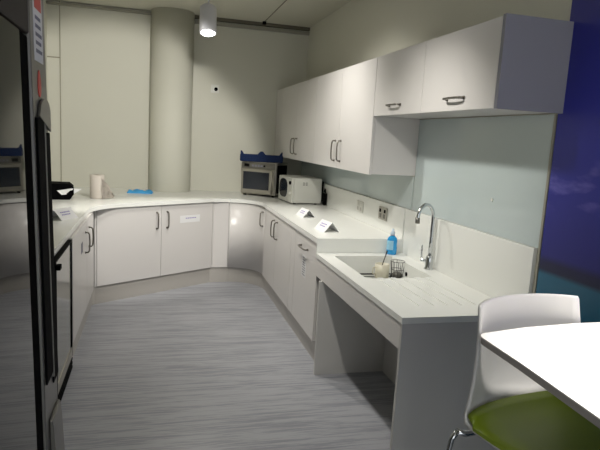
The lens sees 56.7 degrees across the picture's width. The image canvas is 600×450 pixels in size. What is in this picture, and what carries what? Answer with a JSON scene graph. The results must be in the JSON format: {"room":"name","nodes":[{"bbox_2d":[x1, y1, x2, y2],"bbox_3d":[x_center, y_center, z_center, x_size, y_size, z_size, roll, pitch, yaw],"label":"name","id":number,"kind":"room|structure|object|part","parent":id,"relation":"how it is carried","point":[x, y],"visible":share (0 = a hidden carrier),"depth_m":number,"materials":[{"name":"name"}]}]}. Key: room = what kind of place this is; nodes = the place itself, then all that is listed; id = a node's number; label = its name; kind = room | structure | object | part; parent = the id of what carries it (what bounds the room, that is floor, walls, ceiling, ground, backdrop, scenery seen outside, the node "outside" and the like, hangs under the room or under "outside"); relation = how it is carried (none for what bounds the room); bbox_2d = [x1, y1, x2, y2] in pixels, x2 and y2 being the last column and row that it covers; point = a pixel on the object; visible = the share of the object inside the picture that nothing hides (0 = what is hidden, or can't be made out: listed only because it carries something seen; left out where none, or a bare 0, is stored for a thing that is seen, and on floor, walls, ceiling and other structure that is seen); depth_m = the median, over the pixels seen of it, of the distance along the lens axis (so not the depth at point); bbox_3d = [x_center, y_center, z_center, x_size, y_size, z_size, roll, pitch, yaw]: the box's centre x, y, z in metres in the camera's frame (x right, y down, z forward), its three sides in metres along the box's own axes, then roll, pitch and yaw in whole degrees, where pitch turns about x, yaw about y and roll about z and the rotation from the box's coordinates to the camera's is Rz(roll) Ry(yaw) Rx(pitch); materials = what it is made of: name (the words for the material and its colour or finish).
{"room":"office kitchen","nodes":[
{"label":"office kitchen","id":0,"kind":"room"},
{"bbox_2d":[43,0,47,100],"bbox_3d":[-1.665,-0.213,1.690,0.100,2.920,9.330,1,9,-15],"label":"wall","id":1,"kind":"structure","parent":0,"point":[44,1],"depth_m":5.94,"materials":[{"name":"paint"}]},
{"bbox_2d":[149,7,194,191],"bbox_3d":[-1.494,-0.933,6.427,0.470,2.920,0.470,1,9,-15],"label":"wall column","id":2,"kind":"structure","parent":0,"point":[172,29],"depth_m":6.17,"materials":[{"name":"paint"}]},
{"bbox_2d":[46,0,308,191],"bbox_3d":[-1.392,-0.950,6.577,3.110,2.920,0.100,1,9,-15],"label":"wall","id":3,"kind":"structure","parent":0,"point":[105,55],"depth_m":6.38,"materials":[{"name":"paint"}]},
{"bbox_2d":[47,1,61,181],"bbox_3d":[-2.695,-1.407,6.102,0.134,2.020,0.006,1,9,-15],"label":"trim","id":4,"kind":"structure","parent":3,"relation":"attached to","point":[59,1],"depth_m":6.10,"materials":[{"name":"grey metal"}]},
{"bbox_2d":[46,1,309,35],"bbox_3d":[-1.296,-2.328,6.298,2.910,0.065,0.035,1,9,-15],"label":"trim","id":5,"kind":"structure","parent":3,"relation":"attached to","point":[222,24],"depth_m":6.39,"materials":[{"name":"grey metal"}]},
{"bbox_2d":[211,84,218,92],"bbox_3d":[-0.993,-1.595,6.512,0.095,0.095,0.016,1,9,-15],"label":"wall switch","id":6,"kind":"object","parent":3,"relation":"attached to","point":[214,88],"visible":1,"depth_m":6.51,"materials":[{"name":"white plastic"}]},
{"bbox_2d":[195,15,309,30],"bbox_3d":[-0.543,-2.350,6.484,1.360,0.035,0.050,1,9,-15],"label":"trim","id":7,"kind":"structure","parent":3,"relation":"attached to","point":[227,20],"depth_m":6.48,"materials":[{"name":"grey metal"}]},
{"bbox_2d":[56,0,350,27],"bbox_3d":[-0.139,-1.688,1.894,3.110,0.100,9.430,1,9,-15],"label":"ceiling","id":8,"kind":"structure","parent":0,"point":[302,13],"depth_m":5.87,"materials":[{"name":"paint"}]},
{"bbox_2d":[265,0,286,20],"bbox_3d":[0.170,-1.977,4.226,0.008,0.004,4.620,1,9,-15],"label":"trim","id":9,"kind":"structure","parent":8,"relation":"attached to","point":[285,0],"depth_m":5.78,"materials":[{"name":"grey metal"}]},
{"bbox_3d":[0.020,-1.589,1.738,0.036,0.030,7.020,1,9,-15],"label":"ceiling track","id":10,"kind":"object","parent":8,"relation":"attached to","visible":0},
{"bbox_2d":[199,0,216,36],"bbox_3d":[-0.810,-1.890,4.913,0.152,0.432,0.203,1,9,-15],"label":"spotlight","id":11,"kind":"object","parent":10,"relation":"hanging from","point":[208,11],"visible":1,"depth_m":4.87,"materials":[{"name":"white metal"}]},
{"bbox_3d":[-0.814,-1.702,4.915,0.108,0.060,0.111,1,9,-15],"label":"bulb","id":12,"kind":"part","parent":11,"relation":"part of","materials":[{"name":"white glass"}]},
{"bbox_2d":[61,282,394,449],"bbox_3d":[-0.308,1.292,2.353,3.110,0.100,9.430,1,9,-15],"label":"floor","id":13,"kind":"structure","parent":0,"point":[210,365],"depth_m":3.62,"materials":[{"name":"plastic"}]},
{"bbox_2d":[0,0,64,449],"bbox_3d":[-0.691,0.482,0.568,0.712,1.990,0.915,0,9,-15],"label":"fridge","id":14,"kind":"object","parent":13,"relation":"on","point":[31,418],"visible":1,"depth_m":0.83,"materials":[{"name":"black metal"}]},
{"bbox_3d":[-0.344,0.536,0.596,0.005,1.540,0.657,0,9,-15],"label":"glass","id":15,"kind":"part","parent":14,"relation":"part of","materials":[{"name":"black glass"}]},
{"bbox_3d":[-0.373,0.564,0.599,0.051,1.602,0.788,0,9,-15],"label":"door","id":16,"kind":"part","parent":14,"relation":"part of","materials":[{"name":"black metal"}]},
{"bbox_2d":[35,15,41,54],"bbox_3d":[-0.429,-0.311,0.914,0.001,0.058,0.050,0,9,-15],"label":"print","id":17,"kind":"object","parent":14,"relation":"attached to","point":[38,43],"depth_m":0.91},
{"bbox_3d":[-0.456,0.483,1.054,0.012,0.288,0.085,0,9,-15],"label":"handle","id":18,"kind":"part","parent":14,"relation":"part of","materials":[{"name":"metal"}]},
{"bbox_2d":[54,240,72,400],"bbox_3d":[-1.681,0.576,3.275,0.605,0.880,0.630,1,9,-15],"label":"dishwasher","id":19,"kind":"object","parent":13,"relation":"on","point":[62,259],"visible":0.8,"depth_m":3.35,"materials":[{"name":"black metal"}]},
{"bbox_3d":[-1.306,0.228,3.011,0.025,0.028,0.050,1,9,-15],"label":"handle","id":20,"kind":"part","parent":19,"relation":"part of","materials":[{"name":"black plastic"}]},
{"bbox_3d":[-1.430,0.505,3.342,0.024,0.705,0.572,1,9,-15],"label":"glass","id":21,"kind":"part","parent":19,"relation":"part of","materials":[{"name":"grey glass"}]},
{"bbox_3d":[-1.455,0.884,3.399,0.044,0.060,0.573,1,9,-15],"label":"rail","id":22,"kind":"part","parent":19,"relation":"part of","materials":[{"name":"silver metal"}]},
{"bbox_2d":[68,211,93,341],"bbox_3d":[-1.929,0.327,4.216,0.640,0.717,1.330,1,9,-15],"label":"base cabinet","id":23,"kind":"object","parent":13,"relation":"on","point":[82,238],"visible":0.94,"depth_m":4.13,"materials":[{"name":"white laminate"}]},
{"bbox_3d":[-1.605,0.374,4.044,0.020,0.713,0.805,1,9,-15],"label":"door","id":24,"kind":"part","parent":23,"relation":"part of","materials":[{"name":"white laminate"}]},
{"bbox_3d":[-1.641,0.136,4.306,0.040,0.179,0.019,1,9,-15],"label":"handle","id":25,"kind":"part","parent":23,"relation":"part of","materials":[{"name":"silver metal"}]},
{"bbox_3d":[-1.771,0.267,4.677,0.020,0.713,0.510,1,9,-15],"label":"door","id":26,"kind":"part","parent":23,"relation":"part of","materials":[{"name":"white laminate"}]},
{"bbox_3d":[-1.701,0.097,4.536,0.040,0.179,0.019,1,9,-15],"label":"handle","id":27,"kind":"part","parent":23,"relation":"part of","materials":[{"name":"silver metal"}]},
{"bbox_2d":[94,202,212,286],"bbox_3d":[-1.434,0.128,5.691,1.172,0.717,1.118,1,9,-15],"label":"base cabinet","id":28,"kind":"object","parent":13,"relation":"on","point":[139,242],"visible":0.99,"depth_m":5.43,"materials":[{"name":"white laminate"}]},
{"bbox_3d":[-1.850,0.209,5.022,0.018,0.713,0.018,11,12,41],"label":"corner post","id":29,"kind":"part","parent":28,"relation":"part of","materials":[{"name":"white laminate"}]},
{"bbox_3d":[-1.614,0.183,5.281,0.020,0.713,0.676,11,12,41],"label":"door","id":30,"kind":"part","parent":28,"relation":"part of","materials":[{"name":"white laminate"}]},
{"bbox_3d":[-1.308,-0.049,5.528,0.040,0.178,0.019,11,12,41],"label":"handle","id":31,"kind":"part","parent":28,"relation":"part of","materials":[{"name":"silver metal"}]},
{"bbox_3d":[-1.170,0.133,5.768,0.020,0.713,0.638,11,12,41],"label":"door","id":32,"kind":"part","parent":28,"relation":"part of","materials":[{"name":"white laminate"}]},
{"bbox_2d":[72,267,314,359],"bbox_3d":[-0.991,0.722,4.922,1.724,0.168,2.331,1,9,-15],"label":"plinth","id":33,"kind":"object","parent":13,"relation":"on","point":[111,292],"visible":0.78,"depth_m":5.52,"materials":[{"name":"white laminate"}]},
{"bbox_2d":[211,202,264,273],"bbox_3d":[-0.484,0.112,6.145,0.985,0.717,0.722,1,9,-15],"label":"base cabinet","id":34,"kind":"object","parent":13,"relation":"on","point":[237,228],"visible":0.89,"depth_m":6.02,"materials":[{"name":"white laminate"}]},
{"bbox_3d":[-0.871,0.109,6.033,0.180,0.713,0.026,1,9,-15],"label":"filler panel","id":35,"kind":"part","parent":34,"relation":"part of","materials":[{"name":"white laminate"}]},
{"bbox_3d":[-0.545,0.136,5.976,0.497,0.713,0.118,8,10,31],"label":"curved door","id":36,"kind":"part","parent":34,"relation":"part of","materials":[{"name":"white laminate"}]},
{"bbox_2d":[262,208,291,307],"bbox_3d":[0.028,0.269,5.311,0.618,0.717,1.160,1,9,-15],"label":"base cabinet","id":37,"kind":"object","parent":13,"relation":"on","point":[277,233],"visible":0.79,"depth_m":5.15,"materials":[{"name":"white laminate"}]},
{"bbox_3d":[-0.299,0.218,5.537,0.020,0.713,0.540,1,9,-15],"label":"door","id":38,"kind":"part","parent":37,"relation":"part of","materials":[{"name":"white laminate"}]},
{"bbox_3d":[-0.155,0.311,4.985,0.020,0.713,0.605,1,9,-15],"label":"door","id":39,"kind":"part","parent":37,"relation":"part of","materials":[{"name":"white laminate"}]},
{"bbox_2d":[288,227,320,340],"bbox_3d":[0.270,0.425,4.388,0.618,0.717,0.775,1,9,-15],"label":"base cabinet","id":40,"kind":"object","parent":13,"relation":"on","point":[303,280],"visible":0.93,"depth_m":4.24,"materials":[{"name":"white laminate"}]},
{"bbox_3d":[-0.060,0.372,4.622,0.020,0.713,0.145,1,9,-15],"label":"filler panel","id":41,"kind":"part","parent":40,"relation":"part of","materials":[{"name":"white laminate"}]},
{"bbox_2d":[313,209,537,449],"bbox_3d":[0.595,0.560,3.325,0.687,1.150,1.410,1,9,-15],"label":"sink","id":42,"kind":"object","parent":13,"relation":"on","point":[419,328],"visible":0.94,"depth_m":2.93,"materials":[{"name":"white plastic"}]},
{"bbox_3d":[0.443,0.711,3.887,0.686,0.664,0.020,1,9,-15],"label":"panel","id":43,"kind":"part","parent":42,"relation":"part of","materials":[{"name":"white laminate"}]},
{"bbox_2d":[360,273,390,278],"bbox_3d":[0.508,0.395,3.604,0.410,0.039,0.550,1,9,-15],"label":"rack","id":44,"kind":"object","parent":42,"relation":"in","point":[360,273],"visible":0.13,"depth_m":3.83,"materials":[{"name":"metal"}]},
{"bbox_2d":[372,262,389,277],"bbox_3d":[0.541,0.307,3.717,0.108,0.100,0.096,5,9,14],"label":"cup","id":45,"kind":"object","parent":44,"relation":"on","point":[381,271],"visible":0.88,"depth_m":3.68,"materials":[{"name":"beige ceramic"}]},
{"bbox_2d":[391,259,404,277],"bbox_3d":[0.656,0.299,3.753,0.100,0.115,0.100,1,9,-15],"label":"wire holder","id":46,"kind":"object","parent":44,"relation":"on","point":[396,273],"visible":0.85,"depth_m":3.73,"materials":[{"name":"metal"}]},
{"bbox_3d":[0.766,0.841,3.342,0.018,0.610,1.222,1,9,-15],"label":"panel","id":47,"kind":"part","parent":42,"relation":"part of","materials":[{"name":"white laminate"}]},
{"bbox_2d":[386,228,396,254],"bbox_3d":[0.657,0.118,3.963,0.075,0.186,0.048,4,9,5],"label":"soap bottle","id":48,"kind":"object","parent":42,"relation":"on","point":[391,247],"visible":0.97,"depth_m":3.95,"materials":[{"name":"blue plastic"}]},
{"bbox_2d":[316,253,491,323],"bbox_3d":[0.614,0.328,3.291,0.675,0.030,1.410,1,9,-15],"label":"countertop","id":49,"kind":"structure","parent":42,"relation":"on","point":[437,297],"depth_m":3.00,"materials":[{"name":"white laminate"}]},
{"bbox_3d":[0.761,0.848,2.690,0.661,0.794,0.020,1,9,-15],"label":"panel","id":50,"kind":"part","parent":42,"relation":"part of","materials":[{"name":"white laminate"}]},
{"bbox_2d":[446,293,599,449],"bbox_3d":[0.778,0.827,1.714,0.727,1.134,0.484,-1,10,-25],"label":"bar stool","id":51,"kind":"object","parent":13,"relation":"on","point":[505,408],"visible":0.66,"depth_m":1.75,"materials":[{"name":"plastic"}]},
{"bbox_3d":[0.409,0.986,1.768,0.118,0.739,0.021,6,9,18],"label":"leg","id":52,"kind":"part","parent":51,"relation":"part of","materials":[{"name":"silver metal"}]},
{"bbox_3d":[0.785,0.656,1.694,0.557,0.033,0.290,-1,10,-25],"label":"seat frame","id":53,"kind":"part","parent":51,"relation":"part of","materials":[{"name":"silver metal"}]},
{"bbox_2d":[481,322,599,428],"bbox_3d":[1.074,0.989,1.043,0.840,1.050,1.835,1,9,-15],"label":"table","id":54,"kind":"object","parent":13,"relation":"on","point":[563,359],"visible":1,"depth_m":1.52,"materials":[{"name":"white laminate"}]},
{"bbox_2d":[306,0,571,247],"bbox_3d":[1.244,-0.167,2.461,0.100,2.920,9.330,1,9,-15],"label":"wall","id":55,"kind":"structure","parent":0,"point":[359,31],"depth_m":4.29,"materials":[{"name":"paint"}]},
{"bbox_2d":[52,183,406,255],"bbox_3d":[-0.954,-0.167,4.880,2.908,0.360,3.609,1,9,-15],"label":"countertop","id":56,"kind":"structure","parent":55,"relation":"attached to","point":[359,232],"depth_m":4.83,"materials":[{"name":"white laminate"}]},
{"bbox_2d":[53,207,77,220],"bbox_3d":[-1.751,-0.086,4.093,0.140,0.075,0.190,5,9,13],"label":"tent card","id":57,"kind":"object","parent":56,"relation":"on","point":[67,213],"visible":0.98,"depth_m":4.08,"materials":[{"name":"white paper"}]},
{"bbox_2d":[52,181,80,199],"bbox_3d":[-2.264,-0.326,5.216,0.405,0.150,0.252,0,9,-23],"label":"box","id":58,"kind":"object","parent":56,"relation":"on","point":[60,190],"visible":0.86,"depth_m":5.13,"materials":[{"name":"black plastic"}]},
{"bbox_2d":[90,174,114,198],"bbox_3d":[-1.911,-0.371,5.386,0.232,0.228,0.134,1,9,-15],"label":"paper towel roll","id":59,"kind":"object","parent":56,"relation":"on","point":[99,189],"visible":1,"depth_m":5.33,"materials":[{"name":"white paper"}]},
{"bbox_2d":[127,189,152,193],"bbox_3d":[-1.741,-0.370,6.059,0.271,0.038,0.162,2,9,-9],"label":"cleaning cloth","id":60,"kind":"object","parent":56,"relation":"on","point":[148,191],"visible":1,"depth_m":6.01,"materials":[{"name":"blue fabric"}]},
{"bbox_2d":[241,161,287,197],"bbox_3d":[-0.429,-0.540,6.485,0.439,0.392,0.398,7,9,21],"label":"microwave","id":61,"kind":"object","parent":56,"relation":"on","point":[262,178],"visible":0.93,"depth_m":6.34,"materials":[{"name":"silver metal"}]},
{"bbox_3d":[-0.484,-0.498,6.360,0.414,0.273,0.017,7,9,21],"label":"door","id":62,"kind":"part","parent":61,"relation":"part of","materials":[{"name":"silver metal"}]},
{"bbox_3d":[-0.473,-0.675,6.337,0.414,0.070,0.009,7,9,21],"label":"control panel","id":63,"kind":"part","parent":61,"relation":"part of","materials":[{"name":"metal"}]},
{"bbox_2d":[240,150,282,162],"bbox_3d":[-0.438,-0.786,6.397,0.488,0.120,0.162,3,9,-1],"label":"crate","id":64,"kind":"object","parent":61,"relation":"on","point":[260,157],"visible":1,"depth_m":6.32,"materials":[{"name":"blue plastic"}]},
{"bbox_3d":[-0.325,-0.476,6.267,0.022,0.256,0.057,4,9,7],"label":"handle","id":65,"kind":"part","parent":61,"relation":"part of","materials":[{"name":"silver metal"}]},
{"bbox_3d":[-0.413,-0.556,6.525,0.436,0.370,0.308,7,9,21],"label":"casing","id":66,"kind":"part","parent":61,"relation":"part of","materials":[{"name":"silver metal"}]},
{"bbox_2d":[278,175,323,203],"bbox_3d":[0.005,-0.386,6.027,0.379,0.275,0.451,0,9,-20],"label":"microwave","id":67,"kind":"object","parent":56,"relation":"on","point":[294,189],"visible":0.98,"depth_m":5.83,"materials":[{"name":"white plastic"}]},
{"bbox_3d":[-0.165,-0.399,6.018,0.024,0.261,0.349,0,9,-20],"label":"door","id":68,"kind":"part","parent":67,"relation":"part of","materials":[{"name":"white plastic"}]},
{"bbox_3d":[-0.090,-0.363,5.809,0.024,0.261,0.098,0,9,-20],"label":"control panel","id":69,"kind":"part","parent":67,"relation":"part of","materials":[{"name":"white plastic"}]},
{"bbox_2d":[296,208,313,216],"bbox_3d":[0.048,-0.112,4.959,0.116,0.065,0.180,0,9,-22],"label":"tent card","id":70,"kind":"object","parent":56,"relation":"on","point":[302,212],"visible":1,"depth_m":4.95,"materials":[{"name":"white paper"}]},
{"bbox_2d":[322,189,326,204],"bbox_3d":[0.253,-0.298,5.830,0.037,0.169,0.100,1,9,-15],"label":"bottle","id":71,"kind":"object","parent":56,"relation":"on","point":[324,201],"visible":1,"depth_m":5.79,"materials":[{"name":"black plastic"}]},
{"bbox_2d":[315,219,338,231],"bbox_3d":[0.205,0.003,4.244,0.124,0.072,0.190,0,9,-22],"label":"tent card","id":72,"kind":"object","parent":56,"relation":"on","point":[323,225],"visible":1,"depth_m":4.23,"materials":[{"name":"white paper"}]},
{"bbox_2d":[356,200,363,212],"bbox_3d":[0.521,-0.163,4.865,0.012,0.090,0.150,1,9,-15],"label":"wall socket","id":73,"kind":"object","parent":56,"relation":"attached to","point":[359,207],"visible":1,"depth_m":4.86,"materials":[{"name":"white plastic"}]},
{"bbox_2d":[378,206,387,220],"bbox_3d":[0.650,-0.090,4.377,0.011,0.100,0.160,1,9,-15],"label":"wall socket","id":74,"kind":"object","parent":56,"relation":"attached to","point":[382,214],"visible":1,"depth_m":4.37,"materials":[{"name":"silver metal"}]},
{"bbox_2d":[415,203,434,269],"bbox_3d":[0.774,0.071,3.509,0.187,0.429,0.082,-2,10,-30],"label":"mixer tap","id":75,"kind":"object","parent":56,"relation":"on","point":[428,261],"visible":1,"depth_m":3.52,"materials":[{"name":"silver metal"}]},
{"bbox_3d":[0.802,0.185,3.563,0.060,0.110,0.021,8,10,28],"label":"lever","id":76,"kind":"part","parent":75,"relation":"part of","materials":[{"name":"silver metal"}]},
{"bbox_2d":[280,77,317,162],"bbox_3d":[0.111,-1.072,5.832,0.388,0.782,1.416,1,9,-15],"label":"upper cabinet","id":77,"kind":"object","parent":55,"relation":"attached to","point":[299,100],"visible":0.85,"depth_m":5.67,"materials":[{"name":"white laminate"}]},
{"bbox_3d":[-0.118,-1.131,6.134,0.020,0.782,0.705,1,9,-15],"label":"door","id":78,"kind":"part","parent":77,"relation":"part of","materials":[{"name":"white laminate"}]},
{"bbox_3d":[0.060,-1.017,5.456,0.020,0.782,0.705,1,9,-15],"label":"door","id":79,"kind":"part","parent":77,"relation":"part of","materials":[{"name":"white laminate"}]},
{"bbox_2d":[313,57,419,175],"bbox_3d":[0.466,-0.843,4.476,0.388,0.782,1.415,1,9,-15],"label":"upper cabinet","id":80,"kind":"object","parent":55,"relation":"attached to","point":[348,135],"visible":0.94,"depth_m":4.01,"materials":[{"name":"white laminate"}]},
{"bbox_3d":[0.238,-0.902,4.779,0.020,0.782,0.704,1,9,-15],"label":"door","id":81,"kind":"part","parent":80,"relation":"part of","materials":[{"name":"white laminate"}]},
{"bbox_3d":[0.266,-0.608,4.539,0.040,0.179,0.019,1,9,-15],"label":"handle","id":82,"kind":"part","parent":80,"relation":"part of","materials":[{"name":"silver metal"}]},
{"bbox_3d":[0.302,-0.585,4.402,0.040,0.179,0.019,1,9,-15],"label":"handle","id":83,"kind":"part","parent":80,"relation":"part of","materials":[{"name":"silver metal"}]},
{"bbox_3d":[0.415,-0.788,4.101,0.020,0.782,0.704,1,9,-15],"label":"door","id":84,"kind":"part","parent":80,"relation":"part of","materials":[{"name":"white laminate"}]},
{"bbox_2d":[301,114,557,292],"bbox_3d":[0.583,-0.414,4.746,0.014,0.918,4.497,1,9,-15],"label":"backsplash","id":85,"kind":"structure","parent":55,"relation":"attached to","point":[491,175],"depth_m":3.13,"materials":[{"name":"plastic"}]},
{"bbox_3d":[1.145,-0.052,2.607,0.012,0.918,0.015,1,9,-15],"label":"edge trim","id":86,"kind":"part","parent":85,"relation":"part of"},
{"bbox_2d":[374,13,573,118],"bbox_3d":[0.833,-0.811,3.091,0.388,0.395,1.416,1,9,-15],"label":"upper cabinet","id":87,"kind":"object","parent":55,"relation":"attached to","point":[508,64],"visible":1,"depth_m":2.54,"materials":[{"name":"white laminate"}]},
{"bbox_3d":[0.565,-0.738,3.418,0.040,0.019,0.179,1,9,-15],"label":"handle","id":88,"kind":"part","parent":87,"relation":"part of","materials":[{"name":"silver metal"}]},
{"bbox_3d":[0.603,-0.869,3.400,0.020,0.387,0.691,1,9,-15],"label":"door","id":89,"kind":"part","parent":87,"relation":"part of","materials":[{"name":"white laminate"}]},
{"bbox_3d":[0.746,-0.622,2.730,0.040,0.019,0.179,1,9,-15],"label":"handle","id":90,"kind":"part","parent":87,"relation":"part of","materials":[{"name":"silver metal"}]},
{"bbox_3d":[0.777,-0.757,2.734,0.020,0.387,0.695,1,9,-15],"label":"door","id":91,"kind":"part","parent":87,"relation":"part of","materials":[{"name":"white laminate"}]},
{"bbox_3d":[1.026,-0.698,2.431,0.348,0.395,0.023,1,9,-15],"label":"panel","id":92,"kind":"part","parent":87,"relation":"part of","materials":[{"name":"grey laminate"}]},
{"bbox_2d":[536,0,599,322],"bbox_3d":[1.682,0.150,0.569,0.012,2.919,4.195,1,9,-15],"label":"wall mural","id":93,"kind":"object","parent":55,"relation":"attached to","point":[569,264],"visible":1,"depth_m":2.40}
]}

